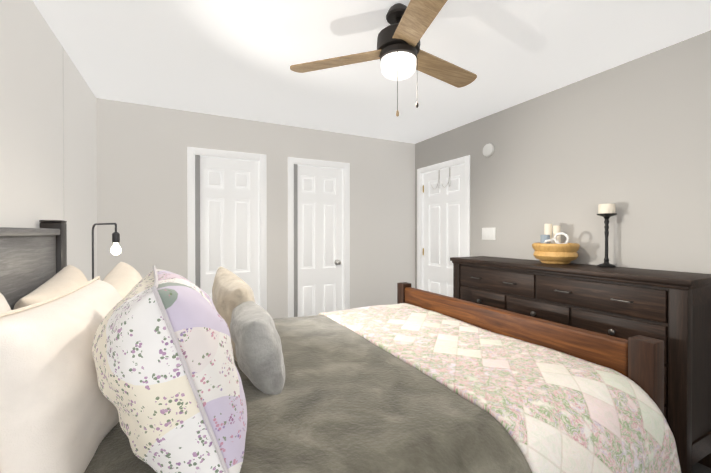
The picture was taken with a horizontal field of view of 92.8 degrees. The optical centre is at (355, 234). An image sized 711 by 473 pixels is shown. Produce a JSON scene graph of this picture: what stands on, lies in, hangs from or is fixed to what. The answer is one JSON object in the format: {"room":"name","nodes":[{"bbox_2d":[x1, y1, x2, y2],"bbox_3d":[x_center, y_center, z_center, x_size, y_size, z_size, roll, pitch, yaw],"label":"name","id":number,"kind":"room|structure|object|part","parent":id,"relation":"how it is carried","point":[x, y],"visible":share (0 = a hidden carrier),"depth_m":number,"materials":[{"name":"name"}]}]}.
{"room":"bedroom","nodes":[
{"label":"bedroom","id":0,"kind":"room"},
{"bbox_2d":[0,0,96,281],"bbox_3d":[-1.211,0.075,0.791,0.120,2.440,4.860,0,0,-27],"label":"wall","id":1,"kind":"structure","parent":0,"point":[31,127],"depth_m":1.80,"materials":[{"name":"paint"}]},
{"bbox_2d":[62,46,63,219],"bbox_3d":[-1.795,-0.532,2.083,0.002,1.240,0.012,0,0,-27],"label":"trim","id":2,"kind":"structure","parent":1,"relation":"attached to","point":[63,129],"depth_m":2.08,"materials":[{"name":"paint"}]},
{"bbox_2d":[97,98,414,318],"bbox_3d":[-0.741,0.058,3.681,3.319,2.440,0.120,0,0,-27],"label":"wall","id":3,"kind":"structure","parent":0,"point":[142,176],"depth_m":3.47,"materials":[{"name":"paint"}]},
{"bbox_2d":[200,156,258,304],"bbox_3d":[-1.276,0.261,3.399,0.594,2.024,0.035,0,0,-27],"label":"closet door","id":4,"kind":"structure","parent":3,"relation":"in","point":[229,214],"depth_m":3.39,"materials":[{"name":"white wood"}]},
{"bbox_2d":[298,165,342,316],"bbox_3d":[-0.404,0.258,3.797,0.589,2.024,0.108,0,0,-27],"label":"hall door","id":5,"kind":"structure","parent":3,"relation":"in","point":[320,239],"depth_m":3.82,"materials":[{"name":"white wood"}]},
{"bbox_2d":[187,147,469,317],"bbox_3d":[-0.201,0.229,3.373,2.631,2.102,0.976,0,0,-27],"label":"door frame","id":6,"kind":"structure","parent":3,"relation":"attached to","point":[193,198],"depth_m":3.55,"materials":[{"name":"white wood"}]},
{"bbox_2d":[33,0,710,143],"bbox_3d":[0.325,-1.199,1.557,3.559,0.100,4.860,0,0,-27],"label":"ceiling","id":7,"kind":"structure","parent":0,"point":[233,58],"depth_m":2.14,"materials":[{"name":"paint"}]},
{"bbox_2d":[290,0,476,116],"bbox_3d":[0.313,-0.858,1.695,1.054,0.585,1.055,0,0,-27],"label":"ceiling fan","id":8,"kind":"object","parent":7,"relation":"hanging from","point":[399,53],"visible":1,"depth_m":1.67,"materials":[{"name":"brown wood"}]},
{"bbox_2d":[415,30,710,289],"bbox_3d":[1.861,0.066,2.338,0.120,2.440,4.860,0,0,-27],"label":"wall","id":9,"kind":"structure","parent":0,"point":[631,140],"depth_m":2.39,"materials":[{"name":"paint"}]},
{"bbox_2d":[423,164,464,296],"bbox_3d":[1.005,0.256,3.929,0.108,2.027,0.744,0,0,-27],"label":"bathroom door","id":10,"kind":"structure","parent":9,"relation":"in","point":[443,216],"depth_m":3.95,"materials":[{"name":"white wood"}]},
{"bbox_2d":[483,143,493,156],"bbox_3d":[1.288,-0.820,3.298,0.032,0.128,0.128,0,0,-27],"label":"smoke detector","id":11,"kind":"object","parent":9,"relation":"attached to","point":[488,150],"visible":1,"depth_m":3.28,"materials":[{"name":"white plastic"}]},
{"bbox_2d":[482,228,495,239],"bbox_3d":[1.299,-0.005,3.308,0.008,0.120,0.164,0,0,-27],"label":"light switch","id":12,"kind":"object","parent":9,"relation":"attached to","point":[488,233],"visible":1,"depth_m":3.30,"materials":[{"name":"white plastic"}]},
{"bbox_2d":[692,462,710,472],"bbox_3d":[0.325,1.341,1.572,3.559,0.100,4.860,0,0,-27],"label":"floor","id":13,"kind":"structure","parent":0,"point":[697,467],"depth_m":1.86,"materials":[{"name":"carpet"}]},
{"bbox_2d":[92,223,121,278],"bbox_3d":[-1.583,0.610,2.072,0.305,1.354,0.402,0,0,-27],"label":"lamp","id":14,"kind":"object","parent":13,"relation":"on","point":[115,249],"visible":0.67,"depth_m":1.97,"materials":[{"name":"grey metal"}]},
{"bbox_3d":[-1.393,0.086,1.970,0.054,0.074,0.054,0,0,-27],"label":"bulb","id":15,"kind":"part","parent":14,"relation":"part of","materials":[{"name":"white glass"}]},
{"bbox_2d":[0,220,680,472],"bbox_3d":[-0.212,0.610,1.539,2.309,1.362,1.832,0,0,-27],"label":"bed","id":16,"kind":"object","parent":13,"relation":"on","point":[122,367],"visible":1,"depth_m":1.01,"materials":[{"name":"grey fabric"}]},
{"bbox_2d":[0,293,10,317],"bbox_3d":[-0.926,0.391,0.735,0.223,0.480,0.700,-11,5,-24],"label":"pillow","id":17,"kind":"object","parent":16,"relation":"on","point":[4,306],"depth_m":0.96,"materials":[{"name":"fabric"}]},
{"bbox_2d":[13,265,87,309],"bbox_3d":[-1.232,0.407,1.454,0.233,0.480,0.700,-16,13,-28],"label":"pillow","id":18,"kind":"object","parent":16,"relation":"on","point":[41,285],"depth_m":1.40,"materials":[{"name":"fabric"}]},
{"bbox_2d":[0,280,121,472],"bbox_3d":[-0.812,0.400,0.950,0.269,0.480,0.700,-8,3,-21],"label":"pillow","id":19,"kind":"object","parent":16,"relation":"on","point":[55,415],"depth_m":0.74,"materials":[{"name":"fabric"}]},
{"bbox_2d":[103,262,141,298],"bbox_3d":[-1.044,0.406,1.549,0.251,0.480,0.700,-14,13,-28],"label":"pillow","id":20,"kind":"object","parent":16,"relation":"on","point":[123,277],"depth_m":1.53,"materials":[{"name":"fabric"}]},
{"bbox_2d":[230,301,284,394],"bbox_3d":[-0.383,0.418,1.311,0.175,0.300,0.380,-18,11,-24],"label":"pillow","id":21,"kind":"object","parent":16,"relation":"on","point":[255,339],"depth_m":1.17,"materials":[{"name":"fabric"}]},
{"bbox_2d":[84,315,531,472],"bbox_3d":[-0.220,0.718,1.541,2.096,0.345,1.805,0,0,-27],"label":"blanket","id":22,"kind":"object","parent":16,"relation":"on","point":[359,393],"depth_m":1.11,"materials":[{"name":"grey fabric"}]},
{"bbox_2d":[318,303,680,472],"bbox_3d":[0.458,0.781,1.877,0.808,0.498,1.832,0,0,-27],"label":"quilt","id":23,"kind":"object","parent":16,"relation":"on","point":[562,409],"depth_m":1.23,"materials":[{"name":"multicoloured fabric"}]},
{"bbox_2d":[450,256,710,472],"bbox_3d":[1.451,0.753,2.511,0.436,1.065,1.694,0,0,-27],"label":"dresser","id":24,"kind":"object","parent":13,"relation":"on","point":[671,310],"visible":0.62,"depth_m":1.90,"materials":[{"name":"brown wood"}]},
{"bbox_2d":[532,224,579,263],"bbox_3d":[1.503,0.069,2.550,0.312,0.300,0.312,0,0,-27],"label":"bowl","id":25,"kind":"object","parent":24,"relation":"on","point":[548,249],"visible":1,"depth_m":2.47,"materials":[{"name":"yellow wood"}]},
{"bbox_2d":[597,204,616,266],"bbox_3d":[1.709,0.004,2.306,0.112,0.432,0.112,0,0,-27],"label":"candlestick","id":26,"kind":"object","parent":24,"relation":"on","point":[606,211],"visible":1,"depth_m":2.29,"materials":[{"name":"black metal"}]}
]}

